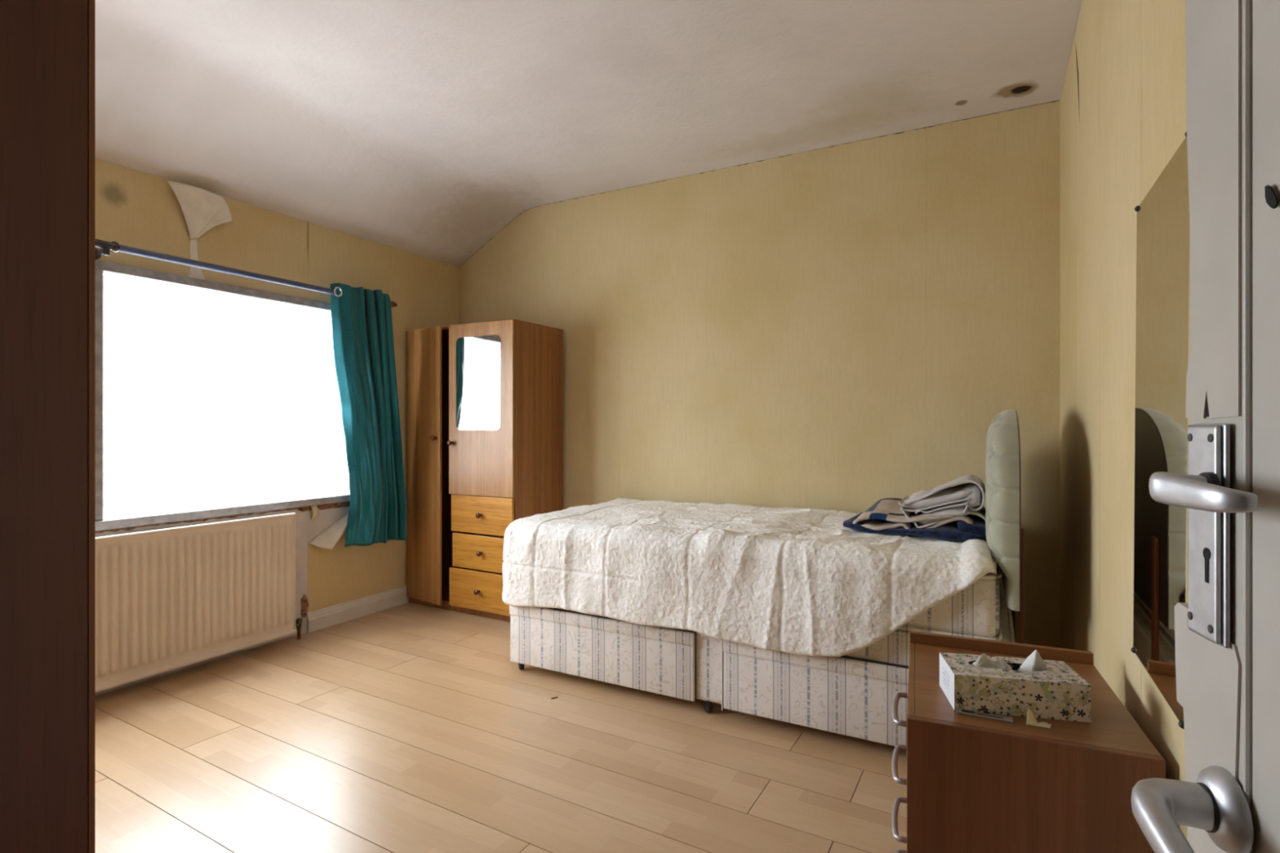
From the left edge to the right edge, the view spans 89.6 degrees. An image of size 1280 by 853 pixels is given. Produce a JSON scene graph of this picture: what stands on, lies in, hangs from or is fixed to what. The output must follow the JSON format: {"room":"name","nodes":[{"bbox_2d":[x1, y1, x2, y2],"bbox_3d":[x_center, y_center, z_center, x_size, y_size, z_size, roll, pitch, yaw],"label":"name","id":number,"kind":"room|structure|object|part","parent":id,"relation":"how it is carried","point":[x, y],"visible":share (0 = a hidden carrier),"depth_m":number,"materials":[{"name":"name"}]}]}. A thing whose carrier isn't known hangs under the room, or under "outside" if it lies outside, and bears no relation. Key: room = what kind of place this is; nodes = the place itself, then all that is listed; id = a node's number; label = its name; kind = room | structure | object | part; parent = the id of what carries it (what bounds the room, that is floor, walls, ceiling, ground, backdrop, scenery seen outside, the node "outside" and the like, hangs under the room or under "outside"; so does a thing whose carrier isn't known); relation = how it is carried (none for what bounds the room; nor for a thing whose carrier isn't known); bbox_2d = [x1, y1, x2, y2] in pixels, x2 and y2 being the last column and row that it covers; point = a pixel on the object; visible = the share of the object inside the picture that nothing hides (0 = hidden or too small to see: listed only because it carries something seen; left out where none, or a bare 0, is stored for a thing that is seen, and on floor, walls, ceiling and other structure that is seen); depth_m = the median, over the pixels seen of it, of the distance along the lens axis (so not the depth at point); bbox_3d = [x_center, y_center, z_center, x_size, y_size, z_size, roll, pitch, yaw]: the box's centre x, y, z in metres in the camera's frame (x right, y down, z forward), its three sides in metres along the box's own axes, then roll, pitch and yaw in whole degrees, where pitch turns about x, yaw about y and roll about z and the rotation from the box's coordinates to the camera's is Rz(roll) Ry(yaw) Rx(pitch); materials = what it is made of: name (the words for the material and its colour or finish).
{"room":"bedroom","nodes":[
{"label":"bedroom","id":0,"kind":"room"},
{"bbox_2d":[102,273,350,518],"bbox_3d":[-1.859,-0.121,3.045,0.024,0.972,1.141,0,0,28],"label":"window pane","id":1,"kind":"object","parent":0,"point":[211,399],"visible":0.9,"depth_m":2.91,"materials":[{"name":"white glass"}]},
{"bbox_2d":[95,157,458,695],"bbox_3d":[-2.031,-0.029,2.750,0.211,2.158,3.606,0,0,28],"label":"wall","id":2,"kind":"structure","parent":0,"point":[135,208],"depth_m":3.26,"materials":[{"name":"paint"}]},
{"bbox_2d":[95,512,302,693],"bbox_3d":[-1.998,0.735,2.634,0.095,0.630,1.293,0,0,28],"label":"radiator","id":3,"kind":"object","parent":2,"relation":"attached to","point":[167,599],"visible":0.77,"depth_m":2.72,"materials":[{"name":"beige metal"}]},
{"bbox_2d":[95,260,350,531],"bbox_3d":[-2.127,-0.106,2.708,0.242,1.082,2.080,0,0,28],"label":"window","id":4,"kind":"structure","parent":2,"relation":"in","point":[101,267],"depth_m":2.69,"materials":[{"name":"white paint"}]},
{"bbox_3d":[-2.059,-0.629,2.671,0.067,0.036,2.080,0,0,28],"label":"rail","id":5,"kind":"part","parent":4,"relation":"part of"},
{"bbox_3d":[-2.055,0.387,2.668,0.077,0.036,2.080,0,0,28],"label":"rail","id":6,"kind":"part","parent":4,"relation":"part of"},
{"bbox_2d":[95,239,397,306],"bbox_3d":[-1.944,-0.682,2.719,0.111,0.066,2.213,0,0,28],"label":"curtain rod","id":7,"kind":"object","parent":2,"relation":"attached to","point":[105,247],"visible":0.53,"depth_m":2.73,"materials":[{"name":"silver metal"}]},
{"bbox_2d":[329,283,406,546],"bbox_3d":[-1.455,-0.049,3.497,0.113,1.385,0.462,0,0,28],"label":"curtain","id":8,"kind":"object","parent":7,"relation":"hanging from","point":[362,335],"visible":1,"depth_m":3.46,"materials":[{"name":"teal fabric"}]},
{"bbox_2d":[306,585,408,632],"bbox_3d":[-1.438,1.000,3.755,0.018,0.100,1.074,0,0,28],"label":"baseboard","id":9,"kind":"structure","parent":2,"relation":"attached to","point":[320,619],"depth_m":3.52,"materials":[{"name":"white paint"}]},
{"bbox_2d":[95,602,906,852],"bbox_3d":[-0.498,1.080,1.918,3.800,0.060,3.700,0,0,28],"label":"floor","id":10,"kind":"structure","parent":0,"point":[409,727],"depth_m":1.99,"materials":[{"name":"brown wood"}]},
{"bbox_2d":[0,0,95,852],"bbox_3d":[-1.308,0.010,0.833,0.950,2.080,0.660,0,0,28],"label":"wardrobe","id":11,"kind":"object","parent":10,"relation":"on","point":[47,47],"visible":1,"depth_m":0.83,"materials":[{"name":"laminate"}]},
{"bbox_2d":[406,319,563,622],"bbox_3d":[-0.937,0.239,3.783,0.824,1.622,0.509,0,0,30],"label":"wardrobe","id":12,"kind":"object","parent":10,"relation":"on","point":[485,400],"visible":0.91,"depth_m":3.59,"materials":[{"name":"brown wood"}]},
{"bbox_3d":[-1.255,0.221,3.738,0.320,1.578,0.016,0,0,37],"label":"door","id":13,"kind":"part","parent":12,"relation":"part of","materials":[{"name":"brown wood"}]},
{"bbox_3d":[-1.166,0.065,3.640,0.030,0.030,0.032,0,0,37],"label":"knob","id":14,"kind":"part","parent":12,"relation":"part of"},
{"bbox_3d":[-1.265,0.239,4.022,0.016,1.622,0.423,0,0,30],"label":"panel","id":15,"kind":"part","parent":12,"relation":"part of","materials":[{"name":"brown wood"}]},
{"bbox_3d":[-0.916,-0.564,3.820,0.791,0.016,0.423,0,0,30],"label":"panel","id":16,"kind":"part","parent":12,"relation":"part of","materials":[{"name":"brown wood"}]},
{"bbox_3d":[-0.917,1.008,3.818,0.791,0.016,0.415,0,0,30],"label":"panel","id":17,"kind":"part","parent":12,"relation":"part of","materials":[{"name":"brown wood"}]},
{"bbox_3d":[-1.058,0.092,3.587,0.030,0.030,0.032,0,0,26],"label":"knob","id":18,"kind":"part","parent":12,"relation":"part of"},
{"bbox_3d":[-0.885,0.899,3.498,0.030,0.030,0.032,0,0,30],"label":"knob","id":19,"kind":"part","parent":12,"relation":"part of","materials":[{"name":"metal"}]},
{"bbox_3d":[-0.864,0.694,3.535,0.444,0.188,0.016,0,0,30],"label":"drawer","id":20,"kind":"part","parent":12,"relation":"part of","materials":[{"name":"brown wood"}]},
{"bbox_3d":[-0.878,0.485,3.510,0.030,0.030,0.032,0,0,30],"label":"knob","id":21,"kind":"part","parent":12,"relation":"part of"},
{"bbox_2d":[456,334,501,430],"bbox_3d":[-0.885,-0.236,3.518,0.310,0.513,0.003,0,0,26],"label":"mirror","id":22,"kind":"object","parent":12,"relation":"attached to","point":[478,357],"depth_m":3.51,"materials":[{"name":"mirror"}]},
{"bbox_3d":[-0.876,0.694,3.514,0.030,0.030,0.032,0,0,30],"label":"knob","id":23,"kind":"part","parent":12,"relation":"part of","materials":[{"name":"brown wood"}]},
{"bbox_3d":[-0.876,0.899,3.521,0.450,0.211,0.016,0,0,30],"label":"drawer","id":24,"kind":"part","parent":12,"relation":"part of","materials":[{"name":"brown wood"}]},
{"bbox_3d":[-0.870,-0.095,3.522,0.444,0.946,0.016,0,0,26],"label":"door","id":25,"kind":"part","parent":12,"relation":"part of","materials":[{"name":"brown wood"}]},
{"bbox_3d":[-0.869,0.485,3.533,0.450,0.206,0.016,0,0,30],"label":"drawer","id":26,"kind":"part","parent":12,"relation":"part of","materials":[{"name":"brown wood"}]},
{"bbox_3d":[-0.773,0.904,3.700,0.412,0.161,0.398,0,0,30],"label":"drawer","id":27,"kind":"part","parent":12,"relation":"part of","materials":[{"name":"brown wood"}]},
{"bbox_3d":[-0.768,0.699,3.708,0.412,0.138,0.380,0,0,30],"label":"drawer","id":28,"kind":"part","parent":12,"relation":"part of","materials":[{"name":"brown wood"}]},
{"bbox_3d":[-0.566,0.239,3.618,0.016,1.622,0.423,0,0,30],"label":"panel","id":29,"kind":"part","parent":12,"relation":"part of","materials":[{"name":"brown wood"}]},
{"bbox_2d":[509,408,1023,746],"bbox_3d":[0.503,0.494,2.712,1.928,1.112,0.924,0,0,28],"label":"bed","id":30,"kind":"object","parent":10,"relation":"on","point":[852,694],"visible":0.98,"depth_m":2.21,"materials":[{"name":"white fabric"}]},
{"bbox_3d":[-0.177,0.884,2.569,0.860,0.252,0.016,0,0,28],"label":"drawer","id":31,"kind":"part","parent":30,"relation":"part of","materials":[{"name":"beige fabric"}]},
{"bbox_3d":[0.685,0.884,2.103,0.875,0.252,0.016,0,0,28],"label":"drawer","id":32,"kind":"part","parent":30,"relation":"part of","materials":[{"name":"beige fabric"}]},
{"bbox_2d":[897,563,1002,640],"bbox_3d":[0.473,0.543,2.735,1.845,0.210,0.909,0,0,28],"label":"mattress","id":33,"kind":"object","parent":30,"relation":"on","point":[974,611],"visible":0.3,"depth_m":1.95,"materials":[{"name":"beige fabric"}]},
{"bbox_2d":[502,497,996,657],"bbox_3d":[0.423,0.567,2.719,1.887,0.392,0.955,0,0,28],"label":"comforter","id":34,"kind":"object","parent":33,"relation":"on","point":[792,580],"visible":0.85,"depth_m":2.30,"materials":[{"name":"white fabric"}]},
{"bbox_2d":[843,497,986,542],"bbox_3d":[1.067,0.343,2.447,0.525,0.142,0.419,0,0,28],"label":"folded blanket","id":35,"kind":"object","parent":34,"relation":"on","point":[886,516],"visible":0.71,"depth_m":2.30,"materials":[{"name":"blue fabric"}]},
{"bbox_2d":[897,475,985,528],"bbox_3d":[1.113,0.273,2.372,0.278,0.180,0.279,0,0,28],"label":"sheet","id":36,"kind":"object","parent":35,"relation":"on","point":[958,500],"visible":0.94,"depth_m":2.28,"materials":[{"name":"grey fabric"}]},
{"bbox_3d":[1.280,0.236,2.292,0.088,0.597,0.924,0,0,28],"label":"headboard","id":37,"kind":"part","parent":30,"relation":"part of","materials":[{"name":"beige fabric"}]},
{"bbox_3d":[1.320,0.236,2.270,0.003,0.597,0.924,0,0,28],"label":"headboard","id":38,"kind":"part","parent":30,"relation":"part of","materials":[{"name":"beige fabric"}]},
{"bbox_2d":[891,631,1165,852],"bbox_3d":[0.722,0.773,1.291,0.405,0.554,0.458,0,0,23],"label":"chest","id":39,"kind":"object","parent":10,"relation":"on","point":[975,784],"depth_m":1.10,"materials":[{"name":"laminate"}]},
{"bbox_3d":[0.550,0.829,1.364,0.032,0.011,0.159,0,0,23],"label":"handle","id":40,"kind":"part","parent":39,"relation":"part of","materials":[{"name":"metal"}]},
{"bbox_3d":[0.550,0.713,1.364,0.032,0.011,0.159,0,0,23],"label":"handle","id":41,"kind":"part","parent":39,"relation":"part of","materials":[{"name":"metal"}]},
{"bbox_3d":[0.550,0.596,1.364,0.032,0.011,0.159,0,0,23],"label":"handle","id":42,"kind":"part","parent":39,"relation":"part of","materials":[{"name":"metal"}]},
{"bbox_3d":[0.550,0.946,1.364,0.032,0.011,0.159,0,0,23],"label":"handle","id":43,"kind":"part","parent":39,"relation":"part of","materials":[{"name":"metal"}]},
{"bbox_3d":[0.618,0.517,1.155,0.089,0.004,0.017,0,0,25],"label":"plastic strip","id":44,"kind":"part","parent":39,"relation":"part of","materials":[{"name":"white plastic"}]},
{"bbox_3d":[0.824,0.785,1.487,0.372,0.530,0.016,0,0,23],"label":"panel","id":45,"kind":"part","parent":39,"relation":"part of","materials":[{"name":"laminate"}]},
{"bbox_2d":[939,649,1091,722],"bbox_3d":[0.697,0.470,1.212,0.221,0.100,0.119,0,0,13],"label":"tissue box","id":46,"kind":"object","parent":39,"relation":"on","point":[982,683],"visible":1,"depth_m":1.17,"materials":[{"name":"cardboard"}]},
{"bbox_3d":[0.589,0.487,1.237,0.001,0.066,0.119,0,0,13],"label":"panel","id":47,"kind":"part","parent":46,"relation":"part of","materials":[{"name":"white cardboard"}]},
{"bbox_3d":[0.650,0.785,1.081,0.372,0.530,0.016,0,0,23],"label":"panel","id":48,"kind":"part","parent":39,"relation":"part of","materials":[{"name":"laminate"}]},
{"bbox_3d":[0.742,0.529,1.282,0.358,0.018,0.425,0,0,23],"label":"panel","id":49,"kind":"part","parent":39,"relation":"part of","materials":[{"name":"laminate"}]},
{"bbox_2d":[1026,707,1051,728],"bbox_3d":[0.695,0.507,1.121,0.040,0.024,0.016,0,0,25],"label":"paper scrap","id":50,"kind":"object","parent":39,"relation":"on","point":[1031,720],"visible":1,"depth_m":1.12,"materials":[{"name":"beige paper"}]},
{"bbox_2d":[95,0,1081,266],"bbox_3d":[-0.483,-1.196,1.913,3.691,0.437,3.606,0,0,28],"label":"ceiling","id":51,"kind":"structure","parent":0,"point":[424,128],"depth_m":2.51,"materials":[{"name":"white paint"}]},
{"bbox_2d":[458,99,1060,648],"bbox_3d":[0.355,-0.147,3.452,3.461,2.395,0.101,0,0,28],"label":"wall","id":52,"kind":"structure","parent":0,"point":[847,326],"depth_m":3.13,"materials":[{"name":"paint"}]},
{"bbox_2d":[1059,0,1187,839],"bbox_3d":[0.993,-0.147,1.058,0.222,2.395,3.506,0,0,28],"label":"wall","id":53,"kind":"structure","parent":0,"point":[1122,102],"depth_m":1.57,"materials":[{"name":"paint"}]},
{"bbox_2d":[1130,130,1190,728],"bbox_3d":[0.871,0.011,1.083,0.012,0.862,0.409,0,0,28],"label":"wall mirror","id":54,"kind":"object","parent":53,"relation":"attached to","point":[1162,321],"visible":0.73,"depth_m":1.04,"materials":[{"name":"mirror"}]},
{"bbox_2d":[1130,0,1279,852],"bbox_3d":[0.306,0.045,0.149,0.099,1.990,0.746,0,0,16],"label":"door","id":55,"kind":"structure","parent":53,"relation":"in","point":[1227,633],"depth_m":0.43,"materials":[{"name":"white paint"}]},
{"bbox_3d":[0.345,0.269,0.403,0.049,0.045,0.133,0,0,28],"label":"lever","id":56,"kind":"part","parent":55,"relation":"part of","materials":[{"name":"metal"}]},
{"bbox_3d":[0.362,0.042,0.420,0.038,0.022,0.090,0,0,28],"label":"lever","id":57,"kind":"part","parent":55,"relation":"part of","materials":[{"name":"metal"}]},
{"bbox_3d":[0.399,0.074,0.456,0.003,0.150,0.037,0,0,16],"label":"raised plate","id":58,"kind":"part","parent":55,"relation":"part of","materials":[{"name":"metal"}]},
{"bbox_3d":[0.402,0.074,0.454,0.003,0.152,0.042,0,0,16],"label":"lock plate","id":59,"kind":"part","parent":55,"relation":"part of","materials":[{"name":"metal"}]},
{"bbox_3d":[0.325,0.045,0.099,0.035,1.990,0.659,0,0,16],"label":"panel","id":60,"kind":"part","parent":55,"relation":"part of","materials":[{"name":"white paint"}]}
]}

